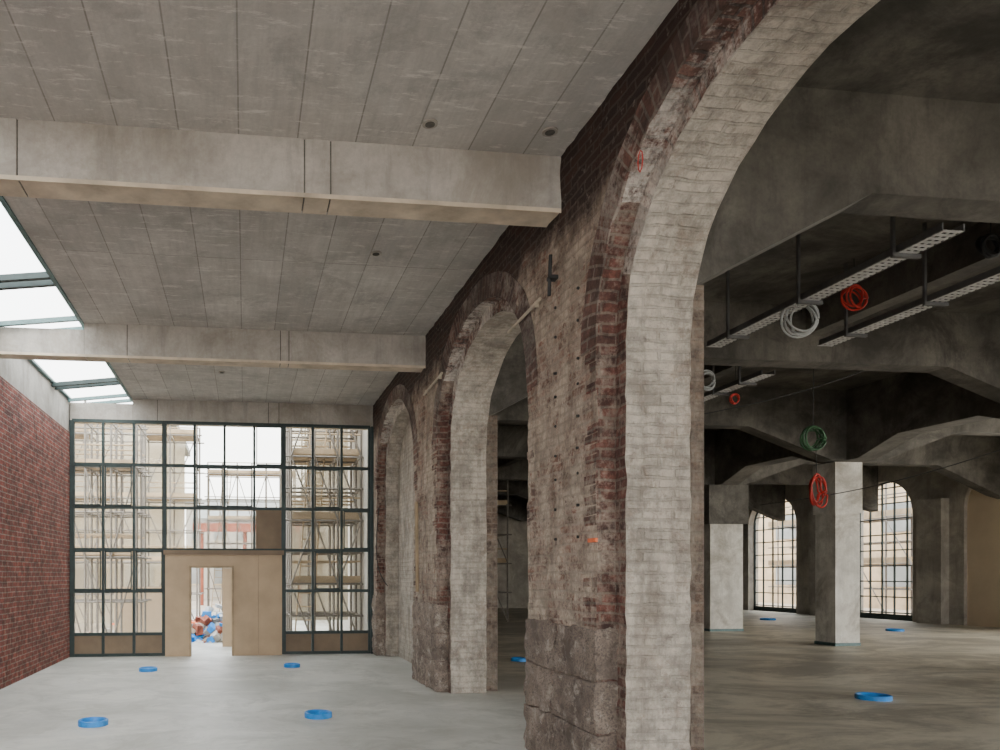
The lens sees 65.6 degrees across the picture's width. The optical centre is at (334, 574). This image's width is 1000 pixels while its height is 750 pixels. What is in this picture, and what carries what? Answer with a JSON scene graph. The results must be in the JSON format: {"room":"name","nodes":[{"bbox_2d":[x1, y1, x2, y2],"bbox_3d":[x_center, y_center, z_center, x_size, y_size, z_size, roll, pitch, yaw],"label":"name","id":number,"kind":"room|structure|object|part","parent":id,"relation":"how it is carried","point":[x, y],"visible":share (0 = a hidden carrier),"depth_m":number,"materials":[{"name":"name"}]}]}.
{"room":"building under renovation","nodes":[
{"label":"building under renovation","id":0,"kind":"room"},
{"bbox_2d":[0,359,69,689],"bbox_3d":[-3.953,-0.900,3.227,0.300,5.000,23.350,0,0,-7],"label":"wall","id":1,"kind":"structure","parent":0,"point":[34,415],"depth_m":12.11,"materials":[{"name":"red brick"}]},
{"bbox_2d":[75,428,347,622],"bbox_3d":[-2.673,-3.900,22.275,18.000,11.000,8.570,0,0,-7],"label":"building","id":2,"kind":"structure","parent":0,"point":[155,449],"depth_m":24.85,"materials":[{"name":"beige fabric"}]},
{"bbox_2d":[303,430,366,629],"bbox_3d":[-0.101,-1.250,25.303,0.630,5.700,19.730,0,0,-7],"label":"wall","id":3,"kind":"structure","parent":0,"point":[325,596],"depth_m":17.94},
{"bbox_2d":[0,0,678,404],"bbox_3d":[-0.232,-3.595,3.699,4.820,0.250,23.400,0,0,-7],"label":"ceiling","id":4,"kind":"structure","parent":0,"point":[493,75],"depth_m":5.63,"materials":[{"name":"concrete"}]},
{"bbox_2d":[0,196,132,403],"bbox_3d":[-3.219,-3.445,3.365,1.290,0.230,23.450,0,0,-7],"label":"skylight window","id":5,"kind":"structure","parent":4,"relation":"attached to","point":[29,280],"depth_m":10.12,"materials":[{"name":"clear glass"}]},
{"bbox_2d":[0,323,425,371],"bbox_3d":[-1.676,-3.240,10.672,5.994,0.480,0.308,0,0,-7],"label":"ceiling beam","id":6,"kind":"structure","parent":4,"relation":"attached to","point":[98,342],"depth_m":10.55,"materials":[{"name":"grey concrete"}]},
{"bbox_2d":[70,399,372,429],"bbox_3d":[-2.213,-3.240,15.140,5.994,0.480,0.308,0,0,-7],"label":"ceiling beam","id":7,"kind":"structure","parent":4,"relation":"attached to","point":[141,409],"depth_m":15.01,"materials":[{"name":"grey concrete"}]},
{"bbox_2d":[0,117,560,226],"bbox_3d":[-1.117,-3.240,6.006,5.994,0.480,0.308,0,0,-7],"label":"ceiling beam","id":8,"kind":"structure","parent":4,"relation":"attached to","point":[39,158],"depth_m":5.97,"materials":[{"name":"grey concrete"}]},
{"bbox_2d":[370,251,381,255],"bbox_3d":[0.442,-3.467,8.082,0.119,0.026,0.119,0,0,-7],"label":"junction box","id":9,"kind":"object","parent":4,"relation":"attached to","point":[374,253],"depth_m":8.06,"materials":[{"name":"grey metal"}]},
{"bbox_2d":[422,118,437,128],"bbox_3d":[0.729,-3.467,5.758,0.119,0.026,0.119,0,0,-7],"label":"junction box","id":10,"kind":"object","parent":4,"relation":"attached to","point":[430,123],"depth_m":5.74,"materials":[{"name":"grey metal"}]},
{"bbox_2d":[542,126,557,136],"bbox_3d":[1.680,-3.467,5.862,0.119,0.026,0.119,0,0,-7],"label":"junction box","id":11,"kind":"object","parent":4,"relation":"attached to","point":[549,131],"depth_m":5.85,"materials":[{"name":"grey metal"}]},
{"bbox_2d":[75,601,910,632],"bbox_3d":[3.177,1.830,15.489,130.000,0.140,150.000,0,0,-7],"label":"ground","id":12,"kind":"structure","parent":0,"point":[81,625],"depth_m":38.26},
{"bbox_2d":[75,401,151,632],"bbox_3d":[-5.906,-1.050,17.320,3.100,5.700,1.600,0,0,-7],"label":"scaffolding","id":13,"kind":"object","parent":12,"relation":"on","point":[86,472],"visible":0.28,"depth_m":17.33,"materials":[{"name":"metal"}]},
{"bbox_2d":[75,423,189,615],"bbox_3d":[-15.451,-2.175,32.239,17.600,7.950,8.300,0,0,-7],"label":"building","id":14,"kind":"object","parent":12,"relation":"on","point":[154,569],"visible":0.09,"depth_m":29.34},
{"bbox_2d":[75,425,203,631],"bbox_3d":[-8.155,-1.559,23.899,7.800,6.718,1.600,0,0,-7],"label":"scaffolding","id":15,"kind":"object","parent":12,"relation":"on","point":[182,436],"visible":0.35,"depth_m":23.60,"materials":[{"name":"metal"}]},
{"bbox_2d":[89,618,210,632],"bbox_3d":[-4.839,1.455,21.584,4.486,0.853,2.667,0,0,-7],"label":"rubble heap","id":16,"kind":"object","parent":12,"relation":"on","point":[193,621],"visible":0.03,"depth_m":20.97,"materials":[{"name":"red brick"}]},
{"bbox_2d":[192,603,221,642],"bbox_3d":[-2.948,1.302,18.382,2.507,1.208,1.700,0,0,-7],"label":"debris pile","id":17,"kind":"object","parent":12,"relation":"on","point":[209,630],"visible":0.29,"depth_m":17.98,"materials":[{"name":"multicoloured"}]},
{"bbox_2d":[184,499,300,600],"bbox_3d":[-6.158,-1.675,55.512,9.600,6.950,8.300,0,0,-7],"label":"building","id":18,"kind":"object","parent":12,"relation":"on","point":[232,536],"visible":0.12,"depth_m":51.36,"materials":[{"name":"white"}]},
{"bbox_2d":[192,502,300,604],"bbox_3d":[-5.340,-1.350,46.596,6.500,6.300,6.200,0,0,-7],"label":"canopy","id":19,"kind":"object","parent":12,"relation":"on","point":[245,527],"visible":0.31,"depth_m":43.61,"materials":[{"name":"red metal"}]},
{"bbox_2d":[298,429,511,621],"bbox_3d":[2.393,-3.050,26.222,7.300,9.700,1.700,0,0,-7],"label":"scaffolding","id":20,"kind":"object","parent":12,"relation":"on","point":[502,503],"visible":0.13,"depth_m":25.85,"materials":[{"name":"metal"}]},
{"bbox_2d":[758,483,910,609],"bbox_3d":[33.379,-2.925,36.587,9.600,9.450,55.300,0,0,-7],"label":"building","id":21,"kind":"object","parent":12,"relation":"on","point":[900,524],"visible":0.02,"depth_m":39.98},
{"bbox_2d":[768,484,911,614],"bbox_3d":[24.791,-2.300,24.881,1.305,8.200,28.500,0,0,-7],"label":"scaffolding","id":22,"kind":"object","parent":12,"relation":"on","point":[900,560],"visible":0.26,"depth_m":32.18,"materials":[{"name":"metal"}]},
{"bbox_2d":[0,608,999,749],"bbox_3d":[8.077,1.675,14.566,26.890,0.150,43.600,0,0,-7],"label":"floor","id":23,"kind":"structure","parent":0,"point":[768,685],"depth_m":9.72,"materials":[{"name":"grey concrete"}]},
{"bbox_2d":[78,717,107,727],"bbox_3d":[-2.581,1.569,8.000,0.310,0.062,0.310,0,0,-7],"label":"cable coil","id":24,"kind":"object","parent":23,"relation":"on","point":[88,722],"depth_m":7.92,"materials":[{"name":"blue plastic"}]},
{"bbox_2d":[139,666,156,671],"bbox_3d":[-3.113,1.569,12.501,0.300,0.062,0.300,0,0,-7],"label":"cable coil","id":25,"kind":"object","parent":23,"relation":"on","point":[146,668],"depth_m":12.39,"materials":[{"name":"blue plastic"}]},
{"bbox_2d":[114,568,231,646],"bbox_3d":[-3.564,0.805,18.280,4.284,1.910,1.216,0,0,37],"label":"hoarding","id":26,"kind":"object","parent":23,"relation":"on","point":[154,607],"visible":0.28,"depth_m":19.10,"materials":[{"name":"brown wood"}]},
{"bbox_2d":[69,418,370,656],"bbox_3d":[-2.207,-0.725,14.994,5.980,4.650,0.100,0,0,-7],"label":"frame","id":27,"kind":"object","parent":23,"relation":"on","point":[73,464],"visible":0.98,"depth_m":14.94,"materials":[{"name":"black metal"}]},
{"bbox_2d":[74,510,367,653],"bbox_3d":[-2.207,0.130,14.994,5.830,2.860,0.060,0,0,-7],"label":"boards","id":28,"kind":"object","parent":27,"relation":"attached to","point":[268,522],"visible":1,"depth_m":15.06,"materials":[{"name":"brown wood"}]},
{"bbox_2d":[163,550,283,656],"bbox_3d":[-2.194,0.555,14.885,2.356,2.090,0.160,0,0,-7],"label":"door surround","id":29,"kind":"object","parent":27,"relation":"attached to","point":[256,574],"depth_m":14.87,"materials":[{"name":"brown wood"}]},
{"bbox_2d":[204,462,297,611],"bbox_3d":[-3.693,-1.559,33.297,4.100,6.718,1.200,0,0,-7],"label":"scaffolding","id":30,"kind":"object","parent":23,"relation":"on","point":[266,474],"visible":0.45,"depth_m":32.79,"materials":[{"name":"metal"}]},
{"bbox_2d":[284,663,299,667],"bbox_3d":[-0.747,1.569,13.044,0.280,0.062,0.280,0,0,-7],"label":"cable coil","id":31,"kind":"object","parent":23,"relation":"on","point":[286,665],"depth_m":12.93,"materials":[{"name":"blue plastic"}]},
{"bbox_2d":[304,709,331,719],"bbox_3d":[-0.188,1.569,8.451,0.310,0.062,0.310,0,0,-7],"label":"cable coil","id":32,"kind":"object","parent":23,"relation":"on","point":[315,714],"depth_m":8.36,"materials":[{"name":"blue plastic"}]},
{"bbox_2d":[286,428,363,630],"bbox_3d":[-0.287,-1.700,17.289,1.850,7.000,1.800,0,0,-7],"label":"scaffolding","id":33,"kind":"object","parent":23,"relation":"on","point":[324,456],"visible":0.49,"depth_m":16.58,"materials":[{"name":"metal"}]},
{"bbox_2d":[511,657,526,661],"bbox_3d":[3.419,1.569,13.953,0.300,0.062,0.300,0,0,-7],"label":"cable coil","id":34,"kind":"object","parent":23,"relation":"on","point":[514,659],"depth_m":13.83,"materials":[{"name":"blue plastic"}]},
{"bbox_2d":[704,485,748,630],"bbox_3d":[11.079,-0.475,21.825,1.200,4.150,1.200,0,0,-7],"label":"column","id":35,"kind":"structure","parent":23,"relation":"on","point":[726,507],"depth_m":21.31,"materials":[{"name":"paint"}]},
{"bbox_2d":[760,618,775,619],"bbox_3d":[15.400,1.569,26.667,0.500,0.062,0.500,0,0,-7],"label":"cable coil","id":36,"kind":"object","parent":23,"relation":"on","point":[760,618],"depth_m":26.59,"materials":[{"name":"blue plastic"}]},
{"bbox_2d":[813,462,861,645],"bbox_3d":[11.513,-0.470,17.194,0.670,4.140,0.670,0,0,-7],"label":"column","id":37,"kind":"structure","parent":23,"relation":"on","point":[837,524],"depth_m":16.91,"materials":[{"name":"paint"}]},
{"bbox_2d":[854,692,892,701],"bbox_3d":[6.937,1.569,9.677,0.400,0.062,0.400,0,0,-7],"label":"cable coil","id":38,"kind":"object","parent":23,"relation":"on","point":[868,696],"depth_m":9.59,"materials":[{"name":"blue plastic"}]},
{"bbox_2d":[885,628,904,631],"bbox_3d":[15.998,1.569,21.428,0.440,0.062,0.440,0,0,-7],"label":"cable coil","id":39,"kind":"object","parent":23,"relation":"on","point":[886,629],"depth_m":21.27,"materials":[{"name":"blue plastic"}]},
{"bbox_2d":[497,514,528,607],"bbox_3d":[8.620,-1.250,36.437,20.600,5.700,0.300,0,0,-7],"label":"wall","id":40,"kind":"structure","parent":0,"point":[518,542],"depth_m":36.29,"materials":[{"name":"grey concrete"}]},
{"bbox_2d":[371,0,876,749],"bbox_3d":[1.372,-1.244,13.761,0.917,5.738,43.018,0,0,-7],"label":"wall","id":41,"kind":"structure","parent":0,"point":[614,355],"depth_m":5.61,"materials":[{"name":"brick"}]},
{"bbox_2d":[371,426,373,653],"bbox_3d":[0.747,-0.710,15.348,0.050,4.620,0.200,0,0,-7],"label":"trim","id":42,"kind":"structure","parent":41,"relation":"attached to","point":[372,427],"depth_m":15.25,"materials":[{"name":"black metal"}]},
{"bbox_2d":[376,508,387,585],"bbox_3d":[0.842,-0.548,14.051,0.135,1.510,0.912,0,0,-7],"label":"cable","id":43,"kind":"object","parent":41,"relation":"attached to","point":[378,508],"visible":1,"depth_m":14.15,"materials":[{"name":"black rubber"}]},
{"bbox_2d":[415,502,418,591],"bbox_3d":[1.228,-0.425,11.252,0.050,1.352,0.100,0,0,-7],"label":"batten","id":44,"kind":"object","parent":41,"relation":"attached to","point":[416,503],"visible":1,"depth_m":11.23,"materials":[{"name":"brown wood"}]},
{"bbox_2d":[423,297,541,395],"bbox_3d":[1.549,-2.516,8.697,0.051,0.300,4.302,0,0,-7],"label":"conduit","id":45,"kind":"object","parent":41,"relation":"attached to","point":[536,304],"visible":1,"depth_m":7.11,"materials":[{"name":"grey metal"}]},
{"bbox_2d":[547,254,557,295],"bbox_3d":[1.824,-2.515,6.302,0.076,0.333,0.080,0,0,-7],"label":"stub","id":46,"kind":"object","parent":41,"relation":"attached to","point":[551,277],"visible":1,"depth_m":6.28,"materials":[{"name":"black metal"}]},
{"bbox_2d":[588,538,597,542],"bbox_3d":[1.926,-0.260,5.609,0.022,0.030,0.120,0,0,-7],"label":"tag","id":47,"kind":"object","parent":41,"relation":"attached to","point":[590,540],"visible":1,"depth_m":5.59,"materials":[{"name":"plastic"}]},
{"bbox_2d":[637,150,642,171],"bbox_3d":[1.991,-2.700,4.892,0.007,0.147,0.067,0,0,-7],"label":"cable loop","id":48,"kind":"object","parent":41,"relation":"attached to","point":[640,150],"visible":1,"depth_m":4.90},
{"bbox_2d":[497,0,999,437],"bbox_3d":[11.572,-4.250,14.986,20.050,0.300,43.000,0,0,-7],"label":"ceiling","id":49,"kind":"structure","parent":0,"point":[939,49],"depth_m":6.35,"materials":[{"name":"grey concrete"}]},
{"bbox_2d":[497,458,522,466],"bbox_3d":[10.588,-3.325,23.816,9.740,1.550,4.330,0,0,-7],"label":"girder","id":50,"kind":"object","parent":49,"relation":"attached to","point":[501,462],"depth_m":24.77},
{"bbox_2d":[497,495,527,520],"bbox_3d":[8.819,-3.150,35.413,19.450,1.900,0.360,0,0,-7],"label":"beam","id":51,"kind":"structure","parent":49,"relation":"attached to","point":[517,511],"depth_m":35.19,"materials":[{"name":"concrete"}]},
{"bbox_2d":[497,480,784,520],"bbox_3d":[9.377,-3.150,30.756,19.450,1.900,0.360,0,0,-7],"label":"beam","id":52,"kind":"structure","parent":49,"relation":"attached to","point":[759,494],"depth_m":31.61,"materials":[{"name":"concrete"}]},
{"bbox_2d":[497,459,877,511],"bbox_3d":[9.936,-3.150,26.100,19.450,1.900,0.360,0,0,-7],"label":"beam","id":53,"kind":"structure","parent":49,"relation":"attached to","point":[801,474],"depth_m":26.71,"materials":[{"name":"concrete"}]},
{"bbox_2d":[704,365,715,390],"bbox_3d":[5.939,-3.493,11.980,0.307,1.115,0.110,0,0,-10],"label":"cable coil","id":54,"kind":"object","parent":49,"relation":"hanging from","point":[708,372],"visible":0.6,"depth_m":11.96,"materials":[{"name":"white rubber"}]},
{"bbox_2d":[729,366,739,404],"bbox_3d":[6.928,-3.505,13.011,0.214,1.090,0.109,0,0,-7],"label":"cable coil","id":55,"kind":"object","parent":49,"relation":"hanging from","point":[733,394],"visible":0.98,"depth_m":12.99,"materials":[{"name":"red plastic"}]},
{"bbox_2d":[704,365,774,403],"bbox_3d":[6.730,-3.618,13.115,0.310,0.955,2.440,0,0,-7],"label":"cable tray","id":56,"kind":"object","parent":49,"relation":"hanging from","point":[724,390],"visible":0.6,"depth_m":12.55,"materials":[{"name":"metal"}]},
{"bbox_2d":[489,301,999,414],"bbox_3d":[11.613,-3.150,12.130,19.450,1.900,0.360,0,0,-7],"label":"beam","id":57,"kind":"structure","parent":49,"relation":"attached to","point":[962,350],"depth_m":11.58,"materials":[{"name":"concrete"}]},
{"bbox_2d":[494,386,999,462],"bbox_3d":[11.054,-3.150,16.787,19.450,1.900,0.360,0,0,-7],"label":"beam","id":58,"kind":"structure","parent":49,"relation":"attached to","point":[781,421],"depth_m":16.51,"materials":[{"name":"concrete"}]},
{"bbox_2d":[809,451,827,507],"bbox_3d":[8.020,-1.628,12.497,0.339,1.044,0.197,0,0,-7],"label":"cable coil","id":59,"kind":"object","parent":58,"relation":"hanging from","point":[815,477],"visible":1,"depth_m":12.47,"materials":[{"name":"red plastic"}]},
{"bbox_2d":[497,425,999,498],"bbox_3d":[10.495,-3.150,21.443,19.450,1.900,0.360,0,0,-7],"label":"beam","id":60,"kind":"structure","parent":49,"relation":"attached to","point":[981,474],"depth_m":22.16,"materials":[{"name":"concrete"}]},
{"bbox_2d":[715,429,830,484],"bbox_3d":[11.147,-3.325,19.160,9.740,1.550,4.330,0,0,-7],"label":"girder","id":61,"kind":"object","parent":49,"relation":"attached to","point":[739,454],"depth_m":20.24,"materials":[{"name":"grey concrete"}]},
{"bbox_2d":[704,371,862,413],"bbox_3d":[8.081,-3.480,12.000,6.405,2.175,0.016,0,0,0],"label":"cable","id":62,"kind":"object","parent":49,"relation":"hanging from","point":[860,371],"visible":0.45,"depth_m":11.99,"materials":[{"name":"black rubber"}]},
{"bbox_2d":[800,369,826,450],"bbox_3d":[7.956,-3.058,12.501,0.444,1.984,0.171,0,0,-7],"label":"coil","id":63,"kind":"object","parent":49,"relation":"hanging from","point":[804,443],"visible":1,"depth_m":12.47,"materials":[{"name":"green plastic"}]},
{"bbox_3d":[7.972,-3.235,12.501,0.022,1.631,0.012,0,0,-7],"label":"suspension cord","id":64,"kind":"part","parent":63,"relation":"part of","materials":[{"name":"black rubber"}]},
{"bbox_2d":[707,216,964,346],"bbox_3d":[5.498,-3.618,8.700,0.310,0.955,3.565,0,0,-7],"label":"cable tray","id":65,"kind":"object","parent":49,"relation":"hanging from","point":[899,253],"visible":0.97,"depth_m":8.22,"materials":[{"name":"metal"}]},
{"bbox_2d":[780,305,819,337],"bbox_3d":[5.586,-3.089,9.006,0.476,0.484,0.194,0,0,-7],"label":"cable coil","id":66,"kind":"object","parent":65,"relation":"hanging from","point":[803,333],"visible":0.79,"depth_m":8.99,"materials":[{"name":"white rubber"}]},
{"bbox_2d":[696,86,999,284],"bbox_3d":[12.171,-3.150,7.473,19.450,1.900,0.360,0,0,-7],"label":"beam","id":67,"kind":"structure","parent":49,"relation":"attached to","point":[820,155],"depth_m":6.37,"materials":[{"name":"concrete"}]},
{"bbox_2d":[704,365,999,459],"bbox_3d":[11.705,-3.325,14.503,9.740,1.550,4.330,0,0,-7],"label":"girder","id":68,"kind":"object","parent":49,"relation":"attached to","point":[882,415],"depth_m":15.20,"materials":[{"name":"grey concrete"}]},
{"bbox_2d":[840,258,867,310],"bbox_3d":[6.634,-3.706,9.597,0.356,0.689,0.168,0,0,-7],"label":"cable coil","id":69,"kind":"object","parent":49,"relation":"hanging from","point":[856,287],"visible":0.96,"depth_m":9.57,"materials":[{"name":"red rubber"}]},
{"bbox_2d":[761,450,999,504],"bbox_3d":[9.527,-1.733,12.999,3.766,0.869,0.016,0,0,32],"label":"cable","id":70,"kind":"object","parent":49,"relation":"hanging from","point":[997,450],"visible":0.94,"depth_m":12.93,"materials":[{"name":"black rubber"}]},
{"bbox_2d":[806,222,999,335],"bbox_3d":[12.264,-3.325,9.846,9.740,1.550,4.330,0,0,-7],"label":"girder","id":71,"kind":"object","parent":49,"relation":"attached to","point":[956,257],"depth_m":9.64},
{"bbox_2d":[817,223,999,345],"bbox_3d":[7.000,-3.618,8.767,0.310,0.955,3.340,0,0,-7],"label":"cable tray","id":72,"kind":"object","parent":49,"relation":"hanging from","point":[940,298],"visible":0.99,"depth_m":8.85,"materials":[{"name":"metal"}]},
{"bbox_2d":[975,223,999,258],"bbox_3d":[7.163,-3.752,8.199,0.299,0.598,0.134,0,0,-7],"label":"cable coil","id":73,"kind":"object","parent":49,"relation":"hanging from","point":[994,238],"visible":0.99,"depth_m":8.17,"materials":[{"name":"rubber"}]},
{"bbox_2d":[743,466,970,624],"bbox_3d":[21.029,-1.250,16.120,0.800,5.700,43.000,0,0,-7],"label":"wall","id":74,"kind":"structure","parent":0,"point":[939,502],"depth_m":25.01,"materials":[{"name":"grey concrete"}]},
{"bbox_2d":[753,502,795,612],"bbox_3d":[19.250,-0.922,32.626,0.090,5.043,3.087,0,0,-7],"label":"window","id":75,"kind":"structure","parent":74,"relation":"in","point":[763,607],"depth_m":32.91,"materials":[{"name":"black metal"}]},
{"bbox_2d":[860,482,911,620],"bbox_3d":[19.923,-0.897,27.016,0.089,4.993,2.687,0,0,-7],"label":"window","id":76,"kind":"structure","parent":74,"relation":"in","point":[896,615],"depth_m":26.93,"materials":[{"name":"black metal"}]},
{"bbox_2d":[967,489,999,627],"bbox_3d":[20.275,-0.875,22.576,0.001,4.950,2.600,0,0,-7],"label":"wall","id":77,"kind":"structure","parent":0,"point":[983,512],"depth_m":23.34,"materials":[{"name":"brown wood"}]}
]}

